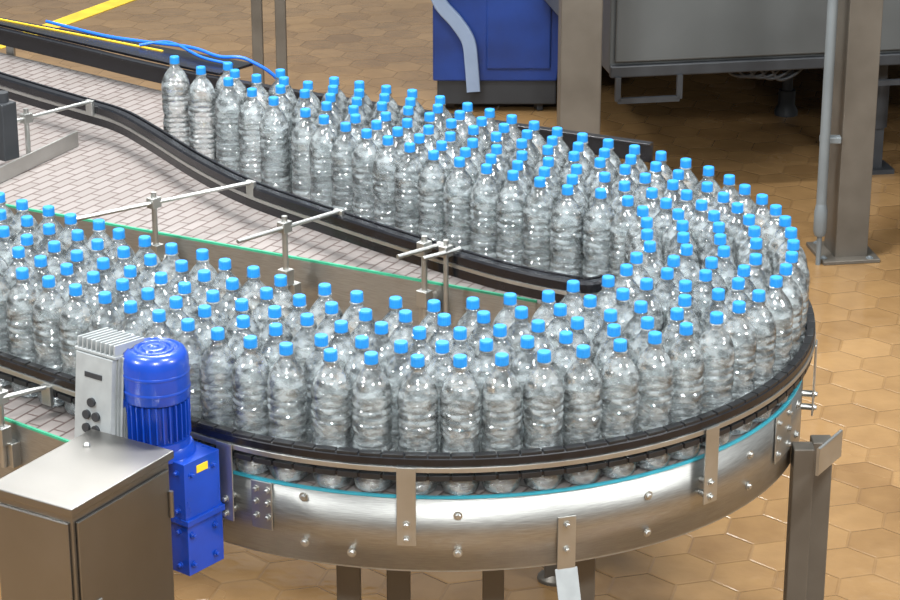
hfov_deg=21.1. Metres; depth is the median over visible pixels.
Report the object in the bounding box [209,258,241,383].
bottle
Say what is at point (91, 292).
bottle
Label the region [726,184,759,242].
bottle
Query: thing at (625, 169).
bottle
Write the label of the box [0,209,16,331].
bottle
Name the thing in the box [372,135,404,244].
bottle
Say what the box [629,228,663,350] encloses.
bottle
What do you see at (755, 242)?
bottle
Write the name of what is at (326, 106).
bottle
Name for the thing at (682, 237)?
bottle
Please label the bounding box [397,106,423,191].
bottle
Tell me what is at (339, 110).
bottle
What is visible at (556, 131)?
bottle
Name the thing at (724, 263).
bottle
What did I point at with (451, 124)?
bottle
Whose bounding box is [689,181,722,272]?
bottle
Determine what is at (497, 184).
bottle
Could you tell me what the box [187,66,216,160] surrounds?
bottle
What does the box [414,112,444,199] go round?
bottle
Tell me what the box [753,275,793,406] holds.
bottle
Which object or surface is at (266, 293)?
bottle
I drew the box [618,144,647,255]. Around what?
bottle
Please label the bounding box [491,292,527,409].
bottle
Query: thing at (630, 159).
bottle
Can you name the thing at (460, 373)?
bottle
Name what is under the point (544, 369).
bottle
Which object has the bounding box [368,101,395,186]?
bottle
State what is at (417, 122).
bottle
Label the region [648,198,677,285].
bottle
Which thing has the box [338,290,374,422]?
bottle
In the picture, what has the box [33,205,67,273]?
bottle
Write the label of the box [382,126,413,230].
bottle
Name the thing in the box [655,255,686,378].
bottle
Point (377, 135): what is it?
bottle
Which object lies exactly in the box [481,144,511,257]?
bottle
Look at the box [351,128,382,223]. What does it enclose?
bottle
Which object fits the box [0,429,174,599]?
base cabinet
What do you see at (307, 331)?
bottle
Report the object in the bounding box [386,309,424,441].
bottle
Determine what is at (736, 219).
bottle
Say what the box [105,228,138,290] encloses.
bottle
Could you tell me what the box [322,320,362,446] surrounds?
bottle
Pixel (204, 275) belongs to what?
bottle
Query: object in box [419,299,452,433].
bottle
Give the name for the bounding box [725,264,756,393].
bottle
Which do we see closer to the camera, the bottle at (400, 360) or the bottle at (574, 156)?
the bottle at (400, 360)
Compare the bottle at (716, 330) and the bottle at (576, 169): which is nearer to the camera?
the bottle at (716, 330)
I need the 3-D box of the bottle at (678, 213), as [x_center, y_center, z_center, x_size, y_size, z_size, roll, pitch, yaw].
[0.574,-0.079,6.115,0.089,0.314,0.089,4,21,9]
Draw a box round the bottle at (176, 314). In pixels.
[166,296,199,409]
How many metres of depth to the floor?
9.75 m
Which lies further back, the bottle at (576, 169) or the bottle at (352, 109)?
the bottle at (352, 109)
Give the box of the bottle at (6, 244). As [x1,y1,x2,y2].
[0,226,27,350]
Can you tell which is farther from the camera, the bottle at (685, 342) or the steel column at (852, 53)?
the steel column at (852, 53)
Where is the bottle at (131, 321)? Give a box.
[115,300,148,337]
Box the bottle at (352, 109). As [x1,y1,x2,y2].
[339,105,366,212]
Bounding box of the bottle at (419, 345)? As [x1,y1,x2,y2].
[400,326,439,451]
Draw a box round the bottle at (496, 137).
[480,132,509,243]
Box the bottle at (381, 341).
[362,321,399,450]
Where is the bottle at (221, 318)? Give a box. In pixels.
[214,277,251,407]
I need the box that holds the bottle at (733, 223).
[705,192,739,242]
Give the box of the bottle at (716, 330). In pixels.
[693,311,734,446]
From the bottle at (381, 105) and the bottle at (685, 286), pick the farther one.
the bottle at (381, 105)
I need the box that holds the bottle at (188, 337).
[176,318,211,421]
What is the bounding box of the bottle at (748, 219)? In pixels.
[731,214,763,288]
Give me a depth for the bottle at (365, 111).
7.10 m
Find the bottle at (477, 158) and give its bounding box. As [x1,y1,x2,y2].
[457,138,487,249]
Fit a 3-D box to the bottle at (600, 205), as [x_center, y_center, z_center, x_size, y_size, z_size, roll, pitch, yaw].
[0.389,-0.138,6.272,0.089,0.314,0.089,-17,27,-38]
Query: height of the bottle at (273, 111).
0.314 m
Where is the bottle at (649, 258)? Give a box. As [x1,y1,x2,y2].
[630,240,665,327]
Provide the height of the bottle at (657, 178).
0.314 m
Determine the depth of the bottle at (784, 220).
6.05 m
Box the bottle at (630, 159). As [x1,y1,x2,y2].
[616,154,645,266]
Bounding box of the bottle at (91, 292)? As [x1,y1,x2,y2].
[76,271,114,333]
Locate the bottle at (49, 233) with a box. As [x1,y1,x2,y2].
[33,223,65,342]
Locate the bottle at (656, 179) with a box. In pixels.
[648,151,672,216]
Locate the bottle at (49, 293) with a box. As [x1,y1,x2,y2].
[32,275,73,406]
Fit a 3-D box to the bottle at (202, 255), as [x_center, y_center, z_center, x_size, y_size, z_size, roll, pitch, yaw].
[-0.593,0.028,5.832,0.089,0.314,0.089,-6,21,-15]
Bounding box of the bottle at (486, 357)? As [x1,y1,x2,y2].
[466,338,505,472]
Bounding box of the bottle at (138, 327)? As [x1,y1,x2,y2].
[130,287,160,336]
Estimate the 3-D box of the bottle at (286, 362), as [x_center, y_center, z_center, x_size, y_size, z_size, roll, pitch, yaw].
[-0.354,0.242,5.265,0.089,0.314,0.089,-6,21,-15]
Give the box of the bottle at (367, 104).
[346,80,373,184]
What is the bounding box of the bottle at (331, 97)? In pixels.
[317,93,344,198]
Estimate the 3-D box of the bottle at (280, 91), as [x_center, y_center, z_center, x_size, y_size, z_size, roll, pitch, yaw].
[-0.502,-0.488,7.200,0.089,0.314,0.089,-13,24,-31]
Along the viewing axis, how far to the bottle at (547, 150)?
6.60 m
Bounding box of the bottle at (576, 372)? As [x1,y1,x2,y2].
[545,330,584,461]
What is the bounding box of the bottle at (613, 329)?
[591,323,631,452]
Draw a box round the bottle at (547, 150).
[533,145,561,257]
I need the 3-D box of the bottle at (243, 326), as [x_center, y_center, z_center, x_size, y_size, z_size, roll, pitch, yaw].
[-0.460,0.184,5.417,0.089,0.314,0.089,-19,28,-41]
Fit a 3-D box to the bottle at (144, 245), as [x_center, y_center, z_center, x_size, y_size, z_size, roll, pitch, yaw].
[-0.742,-0.007,5.923,0.089,0.314,0.089,-19,28,-41]
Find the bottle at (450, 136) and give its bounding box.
[435,131,465,239]
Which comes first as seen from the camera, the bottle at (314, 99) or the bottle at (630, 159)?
the bottle at (630, 159)
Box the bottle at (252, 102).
[238,87,268,184]
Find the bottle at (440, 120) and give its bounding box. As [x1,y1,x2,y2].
[423,104,452,208]
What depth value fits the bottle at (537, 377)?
5.28 m
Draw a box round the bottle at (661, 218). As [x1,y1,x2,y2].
[635,187,667,238]
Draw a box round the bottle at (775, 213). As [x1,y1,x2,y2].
[760,204,788,323]
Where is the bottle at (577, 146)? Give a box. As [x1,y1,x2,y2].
[563,142,591,254]
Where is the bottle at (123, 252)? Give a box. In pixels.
[107,246,139,333]
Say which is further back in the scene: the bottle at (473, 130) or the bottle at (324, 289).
the bottle at (473, 130)
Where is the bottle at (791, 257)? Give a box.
[773,251,808,375]
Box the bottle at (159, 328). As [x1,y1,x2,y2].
[144,309,176,339]
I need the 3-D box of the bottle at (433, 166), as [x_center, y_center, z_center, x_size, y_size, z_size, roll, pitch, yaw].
[-0.044,-0.256,6.583,0.089,0.314,0.089,-15,25,-35]
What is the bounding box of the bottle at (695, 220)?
[668,189,702,272]
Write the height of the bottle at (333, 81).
0.314 m
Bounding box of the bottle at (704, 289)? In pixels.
[683,269,717,398]
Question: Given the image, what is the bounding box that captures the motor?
[74,327,224,575]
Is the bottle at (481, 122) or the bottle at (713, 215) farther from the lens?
the bottle at (481, 122)
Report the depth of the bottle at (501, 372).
5.23 m
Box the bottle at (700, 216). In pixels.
[683,199,714,286]
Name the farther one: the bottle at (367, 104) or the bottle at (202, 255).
the bottle at (367, 104)
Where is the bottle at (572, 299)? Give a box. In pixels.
[553,280,591,408]
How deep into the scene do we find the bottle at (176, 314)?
5.51 m
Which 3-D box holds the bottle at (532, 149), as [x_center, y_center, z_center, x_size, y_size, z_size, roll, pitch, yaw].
[0.214,-0.324,6.764,0.089,0.314,0.089,3,21,7]
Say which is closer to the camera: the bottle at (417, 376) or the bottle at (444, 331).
the bottle at (417, 376)
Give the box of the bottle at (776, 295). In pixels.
[762,263,802,391]
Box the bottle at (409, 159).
[394,142,425,245]
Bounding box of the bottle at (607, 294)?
[591,275,625,403]
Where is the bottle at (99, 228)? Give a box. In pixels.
[83,219,118,275]
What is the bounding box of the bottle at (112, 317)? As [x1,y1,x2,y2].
[105,278,143,329]
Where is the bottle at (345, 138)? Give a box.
[330,122,362,216]
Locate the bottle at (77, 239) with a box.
[64,229,100,327]
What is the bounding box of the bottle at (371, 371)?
[351,351,392,492]
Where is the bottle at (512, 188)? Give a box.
[502,160,531,261]
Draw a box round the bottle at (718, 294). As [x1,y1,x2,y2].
[699,288,735,409]
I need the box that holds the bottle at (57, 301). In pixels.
[50,263,87,386]
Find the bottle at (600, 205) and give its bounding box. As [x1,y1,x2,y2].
[582,188,616,306]
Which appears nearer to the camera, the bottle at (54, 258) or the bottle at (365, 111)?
the bottle at (54, 258)
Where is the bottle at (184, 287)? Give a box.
[168,281,205,345]
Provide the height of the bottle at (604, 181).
0.314 m
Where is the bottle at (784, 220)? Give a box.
[767,215,797,336]
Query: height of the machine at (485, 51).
1.000 m
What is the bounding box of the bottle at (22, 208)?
[8,199,37,309]
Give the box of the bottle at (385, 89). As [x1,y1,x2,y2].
[372,85,399,189]
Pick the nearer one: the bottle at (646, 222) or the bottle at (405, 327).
the bottle at (405, 327)
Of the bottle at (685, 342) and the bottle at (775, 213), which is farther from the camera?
the bottle at (775, 213)
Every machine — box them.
[431,0,557,108]
[533,0,899,174]
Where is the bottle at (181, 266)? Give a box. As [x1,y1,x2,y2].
[164,260,201,314]
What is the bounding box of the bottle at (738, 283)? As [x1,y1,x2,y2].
[715,277,755,403]
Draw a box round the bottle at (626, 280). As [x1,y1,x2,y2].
[607,264,642,390]
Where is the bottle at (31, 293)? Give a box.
[24,255,61,382]
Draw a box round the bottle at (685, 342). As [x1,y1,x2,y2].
[663,322,704,459]
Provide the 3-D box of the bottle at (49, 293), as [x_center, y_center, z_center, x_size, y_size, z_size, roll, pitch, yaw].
[-0.932,0.094,5.657,0.089,0.314,0.089,6,21,16]
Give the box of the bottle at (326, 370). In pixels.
[303,333,342,461]
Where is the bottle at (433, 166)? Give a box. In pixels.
[417,150,449,241]
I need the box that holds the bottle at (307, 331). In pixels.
[290,313,324,444]
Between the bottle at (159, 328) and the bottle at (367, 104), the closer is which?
the bottle at (159, 328)
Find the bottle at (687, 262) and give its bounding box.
[666,244,702,310]
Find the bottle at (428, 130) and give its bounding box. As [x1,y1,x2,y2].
[413,124,443,231]
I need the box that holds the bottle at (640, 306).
[620,300,656,431]
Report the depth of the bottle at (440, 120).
6.95 m
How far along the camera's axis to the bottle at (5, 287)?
5.75 m
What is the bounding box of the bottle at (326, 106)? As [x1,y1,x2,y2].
[314,101,340,206]
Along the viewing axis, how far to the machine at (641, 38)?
9.89 m
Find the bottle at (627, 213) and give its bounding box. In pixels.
[609,195,639,282]
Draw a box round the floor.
[0,0,899,599]
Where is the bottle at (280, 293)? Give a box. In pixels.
[263,274,300,402]
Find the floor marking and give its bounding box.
[0,0,133,48]
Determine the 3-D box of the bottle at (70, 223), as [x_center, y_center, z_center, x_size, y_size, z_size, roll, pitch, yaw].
[-0.948,-0.066,6.082,0.089,0.314,0.089,3,21,7]
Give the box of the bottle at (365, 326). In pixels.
[346,308,385,442]
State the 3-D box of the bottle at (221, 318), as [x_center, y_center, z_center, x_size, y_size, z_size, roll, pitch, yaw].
[-0.504,0.099,5.643,0.089,0.314,0.089,8,22,21]
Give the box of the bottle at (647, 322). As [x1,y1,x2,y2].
[628,316,664,445]
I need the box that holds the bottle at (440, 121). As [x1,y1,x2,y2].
[430,95,452,196]
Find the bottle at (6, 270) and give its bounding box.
[0,256,11,365]
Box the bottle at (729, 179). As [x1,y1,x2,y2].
[711,174,744,242]
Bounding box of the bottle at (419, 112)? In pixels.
[398,89,424,193]
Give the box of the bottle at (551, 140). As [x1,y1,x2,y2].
[537,136,565,246]
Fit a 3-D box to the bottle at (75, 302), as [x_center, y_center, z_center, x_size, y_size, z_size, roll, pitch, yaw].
[-0.862,0.113,5.605,0.089,0.314,0.089,6,21,15]
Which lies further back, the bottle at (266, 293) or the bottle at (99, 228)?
the bottle at (99, 228)
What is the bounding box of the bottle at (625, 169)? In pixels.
[607,164,640,277]
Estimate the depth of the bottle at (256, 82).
7.33 m
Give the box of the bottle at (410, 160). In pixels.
[404,133,434,239]
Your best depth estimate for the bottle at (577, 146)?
6.62 m
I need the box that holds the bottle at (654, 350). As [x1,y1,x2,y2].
[635,331,673,469]
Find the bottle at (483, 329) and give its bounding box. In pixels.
[464,310,502,445]
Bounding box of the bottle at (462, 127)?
[453,102,476,203]
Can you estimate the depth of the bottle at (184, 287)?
5.58 m
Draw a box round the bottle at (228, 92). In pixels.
[215,77,242,172]
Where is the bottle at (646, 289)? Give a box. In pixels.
[626,278,664,402]
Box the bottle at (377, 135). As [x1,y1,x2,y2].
[361,120,392,225]
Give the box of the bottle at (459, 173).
[443,157,473,267]
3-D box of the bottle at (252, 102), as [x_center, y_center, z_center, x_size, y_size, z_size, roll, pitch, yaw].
[-0.584,-0.476,7.167,0.089,0.314,0.089,-12,24,-28]
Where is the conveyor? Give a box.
[0,17,842,599]
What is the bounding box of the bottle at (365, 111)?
[345,88,372,192]
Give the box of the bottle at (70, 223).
[56,213,87,281]
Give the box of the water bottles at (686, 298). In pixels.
[0,55,809,495]
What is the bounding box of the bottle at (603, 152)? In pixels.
[589,148,618,261]
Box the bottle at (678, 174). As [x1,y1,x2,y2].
[662,169,693,223]
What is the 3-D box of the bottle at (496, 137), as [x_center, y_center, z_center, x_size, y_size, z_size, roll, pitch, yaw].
[0.128,-0.316,6.743,0.089,0.314,0.089,17,27,38]
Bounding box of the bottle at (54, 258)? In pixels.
[39,240,77,366]
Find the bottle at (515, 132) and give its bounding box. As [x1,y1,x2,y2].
[498,114,521,169]
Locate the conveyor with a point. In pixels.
(91, 147)
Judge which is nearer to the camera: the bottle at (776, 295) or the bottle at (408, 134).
the bottle at (776, 295)
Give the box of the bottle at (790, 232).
[771,227,806,350]
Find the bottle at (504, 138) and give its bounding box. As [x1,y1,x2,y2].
[488,123,518,231]
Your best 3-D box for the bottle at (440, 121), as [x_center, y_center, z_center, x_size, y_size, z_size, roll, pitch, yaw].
[-0.029,-0.446,7.089,0.089,0.314,0.089,7,22,17]
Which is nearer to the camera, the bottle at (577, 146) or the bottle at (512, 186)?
the bottle at (512, 186)
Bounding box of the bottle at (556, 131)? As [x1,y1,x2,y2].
[542,127,569,233]
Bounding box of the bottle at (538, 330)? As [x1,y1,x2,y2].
[519,319,556,448]
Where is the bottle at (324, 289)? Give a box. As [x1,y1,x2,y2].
[307,283,342,413]
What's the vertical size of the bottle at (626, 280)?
0.314 m
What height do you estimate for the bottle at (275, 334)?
0.314 m
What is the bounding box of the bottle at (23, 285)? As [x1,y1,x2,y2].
[5,267,47,397]
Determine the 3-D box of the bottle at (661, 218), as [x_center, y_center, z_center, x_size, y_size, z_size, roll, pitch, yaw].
[0.520,-0.139,6.274,0.089,0.314,0.089,11,24,28]
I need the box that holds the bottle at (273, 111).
[259,96,290,201]
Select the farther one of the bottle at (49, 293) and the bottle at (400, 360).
the bottle at (49, 293)
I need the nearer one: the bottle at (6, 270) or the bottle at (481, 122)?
the bottle at (6, 270)
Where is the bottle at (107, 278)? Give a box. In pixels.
[88,257,124,315]
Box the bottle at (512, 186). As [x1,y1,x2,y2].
[496,170,527,281]
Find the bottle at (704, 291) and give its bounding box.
[693,257,727,384]
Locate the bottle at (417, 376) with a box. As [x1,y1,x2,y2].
[397,354,437,494]
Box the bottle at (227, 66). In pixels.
[215,62,242,163]
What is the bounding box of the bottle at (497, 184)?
[475,154,505,253]
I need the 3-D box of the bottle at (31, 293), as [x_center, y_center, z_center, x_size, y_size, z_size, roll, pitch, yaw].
[-0.973,0.044,5.788,0.089,0.314,0.089,-15,26,-35]
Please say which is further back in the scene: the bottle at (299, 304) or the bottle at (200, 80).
the bottle at (200, 80)
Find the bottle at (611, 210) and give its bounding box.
[605,180,637,274]
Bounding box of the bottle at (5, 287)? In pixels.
[0,273,16,386]
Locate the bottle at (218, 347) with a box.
[199,327,239,462]
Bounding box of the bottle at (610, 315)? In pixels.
[592,309,628,438]
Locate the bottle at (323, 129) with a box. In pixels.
[309,114,340,221]
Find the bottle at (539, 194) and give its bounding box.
[522,176,554,287]
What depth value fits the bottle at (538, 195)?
6.41 m
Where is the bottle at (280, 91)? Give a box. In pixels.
[267,84,293,189]
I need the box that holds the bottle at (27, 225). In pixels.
[11,215,50,316]
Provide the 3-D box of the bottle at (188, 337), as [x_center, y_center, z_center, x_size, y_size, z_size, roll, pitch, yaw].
[-0.580,0.191,5.398,0.089,0.314,0.089,3,21,8]
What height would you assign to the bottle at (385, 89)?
0.314 m
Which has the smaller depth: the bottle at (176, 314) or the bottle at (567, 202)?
the bottle at (176, 314)
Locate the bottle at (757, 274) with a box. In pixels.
[734,253,769,379]
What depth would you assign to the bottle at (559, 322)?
5.45 m
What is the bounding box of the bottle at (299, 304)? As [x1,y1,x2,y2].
[282,294,317,422]
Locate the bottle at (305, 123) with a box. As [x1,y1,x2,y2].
[291,108,322,203]
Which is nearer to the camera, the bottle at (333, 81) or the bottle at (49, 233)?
the bottle at (49, 233)
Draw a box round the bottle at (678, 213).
[660,208,693,282]
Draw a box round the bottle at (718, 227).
[700,221,734,287]
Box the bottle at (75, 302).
[58,283,93,415]
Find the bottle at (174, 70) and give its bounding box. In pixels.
[161,55,189,144]
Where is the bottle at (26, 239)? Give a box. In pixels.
[12,234,51,358]
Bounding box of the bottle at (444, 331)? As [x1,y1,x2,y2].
[425,313,463,447]
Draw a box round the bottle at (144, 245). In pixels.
[129,235,160,294]
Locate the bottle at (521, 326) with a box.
[503,306,540,436]
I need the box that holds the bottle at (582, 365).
[562,344,602,484]
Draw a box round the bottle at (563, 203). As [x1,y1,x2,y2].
[556,174,587,290]
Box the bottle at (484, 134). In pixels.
[476,108,504,172]
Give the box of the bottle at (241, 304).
[225,298,260,431]
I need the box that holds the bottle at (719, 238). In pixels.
[701,233,736,355]
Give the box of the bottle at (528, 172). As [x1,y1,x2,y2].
[507,150,535,264]
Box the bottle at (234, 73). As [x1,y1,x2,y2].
[221,69,251,171]
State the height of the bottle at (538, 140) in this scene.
0.314 m
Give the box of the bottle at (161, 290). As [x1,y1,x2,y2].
[144,272,180,338]
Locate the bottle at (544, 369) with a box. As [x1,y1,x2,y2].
[522,349,563,490]
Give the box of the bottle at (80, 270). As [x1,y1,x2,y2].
[61,249,97,376]
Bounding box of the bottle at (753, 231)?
[735,225,770,299]
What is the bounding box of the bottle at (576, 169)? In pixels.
[560,164,591,274]
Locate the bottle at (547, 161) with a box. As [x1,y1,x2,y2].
[532,157,562,269]
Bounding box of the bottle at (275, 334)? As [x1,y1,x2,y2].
[257,323,297,455]
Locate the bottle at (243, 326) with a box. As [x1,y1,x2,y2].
[225,315,261,448]
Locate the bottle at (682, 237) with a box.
[664,231,699,316]
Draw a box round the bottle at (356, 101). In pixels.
[344,97,370,202]
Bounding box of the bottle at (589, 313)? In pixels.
[570,294,607,425]
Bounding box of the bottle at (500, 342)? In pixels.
[480,324,519,450]
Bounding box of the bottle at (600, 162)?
[583,157,613,272]
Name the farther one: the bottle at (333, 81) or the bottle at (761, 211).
the bottle at (333, 81)
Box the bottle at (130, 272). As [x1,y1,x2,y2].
[115,265,144,328]
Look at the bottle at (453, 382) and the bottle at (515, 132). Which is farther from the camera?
the bottle at (515, 132)
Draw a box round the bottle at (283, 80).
[272,76,296,179]
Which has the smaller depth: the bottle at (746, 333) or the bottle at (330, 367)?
the bottle at (330, 367)
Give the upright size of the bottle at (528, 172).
0.314 m
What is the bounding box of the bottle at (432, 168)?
[426,140,457,246]
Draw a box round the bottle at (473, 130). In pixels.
[461,125,488,235]
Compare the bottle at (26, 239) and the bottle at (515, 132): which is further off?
the bottle at (515, 132)
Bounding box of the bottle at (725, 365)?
[715,300,756,434]
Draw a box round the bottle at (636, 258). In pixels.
[617,252,653,376]
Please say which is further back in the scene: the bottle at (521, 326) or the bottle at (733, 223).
the bottle at (733, 223)
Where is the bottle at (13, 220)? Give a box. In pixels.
[0,192,18,311]
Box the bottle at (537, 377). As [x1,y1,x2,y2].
[506,335,546,468]
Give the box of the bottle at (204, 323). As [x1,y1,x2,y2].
[188,304,226,438]
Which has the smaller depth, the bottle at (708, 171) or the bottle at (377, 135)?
the bottle at (708, 171)
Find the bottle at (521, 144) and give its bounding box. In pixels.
[508,138,535,250]
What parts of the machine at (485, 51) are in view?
handle frame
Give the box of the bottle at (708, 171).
[692,165,720,211]
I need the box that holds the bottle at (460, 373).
[440,354,480,495]
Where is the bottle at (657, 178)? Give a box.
[641,161,666,269]
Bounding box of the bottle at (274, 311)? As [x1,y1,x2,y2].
[258,305,292,439]
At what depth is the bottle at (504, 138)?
6.81 m
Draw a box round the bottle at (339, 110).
[319,85,346,189]
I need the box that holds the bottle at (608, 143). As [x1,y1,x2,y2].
[592,138,621,250]
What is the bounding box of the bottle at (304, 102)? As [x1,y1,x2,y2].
[290,89,318,193]
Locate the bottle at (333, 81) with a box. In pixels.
[321,76,347,179]
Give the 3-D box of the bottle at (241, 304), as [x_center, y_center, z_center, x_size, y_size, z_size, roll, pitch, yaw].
[-0.471,0.147,5.515,0.089,0.314,0.089,7,22,18]
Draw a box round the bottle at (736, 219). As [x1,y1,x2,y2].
[719,202,750,298]
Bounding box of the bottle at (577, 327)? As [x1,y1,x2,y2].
[557,316,595,443]
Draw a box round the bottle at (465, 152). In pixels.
[449,147,479,246]
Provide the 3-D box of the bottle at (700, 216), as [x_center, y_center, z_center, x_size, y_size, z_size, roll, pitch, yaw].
[0.639,-0.104,6.182,0.089,0.314,0.089,-14,25,-32]
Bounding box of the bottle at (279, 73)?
[268,69,293,170]
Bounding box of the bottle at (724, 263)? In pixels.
[703,245,737,371]
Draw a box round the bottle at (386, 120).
[371,111,401,213]
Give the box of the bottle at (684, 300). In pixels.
[665,294,702,421]
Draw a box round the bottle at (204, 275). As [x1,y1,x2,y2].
[187,269,220,399]
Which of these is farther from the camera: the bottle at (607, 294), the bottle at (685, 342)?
the bottle at (607, 294)
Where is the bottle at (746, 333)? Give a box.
[735,289,776,422]
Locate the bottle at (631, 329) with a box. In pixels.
[607,288,640,419]
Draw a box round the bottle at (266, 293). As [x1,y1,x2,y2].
[250,287,284,415]
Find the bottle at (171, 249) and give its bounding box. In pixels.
[155,242,188,312]
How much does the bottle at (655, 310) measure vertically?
0.314 m
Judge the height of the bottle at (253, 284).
0.314 m
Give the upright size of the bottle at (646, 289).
0.314 m
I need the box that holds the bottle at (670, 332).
[654,307,694,438]
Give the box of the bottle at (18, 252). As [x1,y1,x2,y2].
[3,246,39,373]
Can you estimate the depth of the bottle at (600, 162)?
6.49 m
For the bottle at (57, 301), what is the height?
0.314 m
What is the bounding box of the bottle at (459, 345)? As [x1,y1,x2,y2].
[440,326,479,453]
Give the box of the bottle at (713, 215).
[696,210,729,280]
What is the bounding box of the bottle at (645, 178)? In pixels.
[627,173,659,230]
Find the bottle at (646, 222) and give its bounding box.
[626,217,663,315]
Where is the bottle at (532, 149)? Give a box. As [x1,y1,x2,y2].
[512,129,540,239]
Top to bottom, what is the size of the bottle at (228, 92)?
0.314 m
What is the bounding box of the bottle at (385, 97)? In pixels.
[370,93,397,196]
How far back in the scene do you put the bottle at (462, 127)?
6.89 m
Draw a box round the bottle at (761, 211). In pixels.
[743,194,777,249]
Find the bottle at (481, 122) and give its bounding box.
[466,116,494,221]
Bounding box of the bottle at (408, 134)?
[392,118,422,218]
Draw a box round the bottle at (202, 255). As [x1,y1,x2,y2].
[186,248,221,367]
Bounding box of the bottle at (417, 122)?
[396,97,423,202]
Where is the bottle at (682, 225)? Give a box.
[664,220,698,280]
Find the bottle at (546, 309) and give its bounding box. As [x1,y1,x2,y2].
[530,290,566,373]
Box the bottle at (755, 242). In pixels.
[737,237,772,293]
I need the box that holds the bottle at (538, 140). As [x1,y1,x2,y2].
[518,120,548,226]
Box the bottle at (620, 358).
[600,338,639,477]
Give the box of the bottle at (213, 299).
[196,290,230,422]
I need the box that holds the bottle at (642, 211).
[624,205,658,318]
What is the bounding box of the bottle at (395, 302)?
[382,296,412,426]
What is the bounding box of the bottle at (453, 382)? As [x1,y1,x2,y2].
[422,340,462,473]
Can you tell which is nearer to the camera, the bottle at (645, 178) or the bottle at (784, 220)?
the bottle at (784, 220)
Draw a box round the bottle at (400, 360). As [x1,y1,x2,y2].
[381,339,421,466]
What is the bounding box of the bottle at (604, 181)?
[588,172,620,281]
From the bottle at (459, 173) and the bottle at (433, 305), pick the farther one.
the bottle at (459, 173)
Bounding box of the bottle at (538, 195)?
[528,166,559,267]
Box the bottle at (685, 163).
[672,158,700,210]
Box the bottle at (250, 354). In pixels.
[231,335,269,474]
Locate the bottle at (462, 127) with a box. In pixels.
[445,110,473,181]
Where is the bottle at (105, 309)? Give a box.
[87,291,125,332]
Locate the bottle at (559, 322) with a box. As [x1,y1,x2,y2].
[541,303,577,431]
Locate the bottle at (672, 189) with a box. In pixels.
[655,179,688,271]
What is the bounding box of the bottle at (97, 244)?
[81,238,113,326]
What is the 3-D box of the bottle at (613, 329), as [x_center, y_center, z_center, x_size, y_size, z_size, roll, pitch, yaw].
[0.361,0.203,5.367,0.089,0.314,0.089,-8,22,-21]
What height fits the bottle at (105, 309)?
0.314 m
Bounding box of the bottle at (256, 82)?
[243,74,269,177]
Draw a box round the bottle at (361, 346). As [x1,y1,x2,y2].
[342,335,382,465]
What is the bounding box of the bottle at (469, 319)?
[453,297,491,425]
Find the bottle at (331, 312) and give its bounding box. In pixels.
[313,301,349,434]
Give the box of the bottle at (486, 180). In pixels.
[470,163,500,275]
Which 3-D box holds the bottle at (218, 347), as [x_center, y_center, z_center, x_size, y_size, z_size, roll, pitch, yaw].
[-0.509,0.211,5.347,0.089,0.314,0.089,4,21,11]
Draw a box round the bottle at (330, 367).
[311,348,351,488]
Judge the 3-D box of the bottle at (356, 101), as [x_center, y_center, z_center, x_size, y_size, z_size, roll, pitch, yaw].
[-0.271,-0.441,7.074,0.089,0.314,0.089,14,25,32]
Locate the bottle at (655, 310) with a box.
[645,267,683,390]
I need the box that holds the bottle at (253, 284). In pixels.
[237,265,274,393]
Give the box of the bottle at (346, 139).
[340,113,371,215]
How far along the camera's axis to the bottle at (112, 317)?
5.58 m
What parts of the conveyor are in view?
guide rail, guard plate, guide rail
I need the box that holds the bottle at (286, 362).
[267,342,308,481]
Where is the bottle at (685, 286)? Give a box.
[665,279,701,411]
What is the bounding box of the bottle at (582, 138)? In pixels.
[567,132,595,243]
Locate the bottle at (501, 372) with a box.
[481,352,521,493]
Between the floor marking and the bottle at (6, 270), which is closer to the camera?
the bottle at (6, 270)
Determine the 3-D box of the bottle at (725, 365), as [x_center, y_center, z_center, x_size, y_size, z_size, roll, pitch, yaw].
[0.653,0.152,5.502,0.089,0.314,0.089,-2,21,-6]
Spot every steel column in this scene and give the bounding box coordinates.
[251,0,265,109]
[274,0,287,111]
[556,0,602,168]
[806,0,882,265]
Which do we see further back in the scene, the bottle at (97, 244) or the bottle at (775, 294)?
the bottle at (97, 244)
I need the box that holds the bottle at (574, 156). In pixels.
[559,151,587,265]
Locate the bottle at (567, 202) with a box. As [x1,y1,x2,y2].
[549,184,583,288]
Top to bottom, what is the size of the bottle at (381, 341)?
0.314 m
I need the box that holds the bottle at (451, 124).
[439,118,466,207]
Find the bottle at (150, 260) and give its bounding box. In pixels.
[133,254,168,309]
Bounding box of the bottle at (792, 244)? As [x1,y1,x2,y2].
[774,239,809,363]
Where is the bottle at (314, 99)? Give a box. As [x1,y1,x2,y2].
[294,81,320,184]

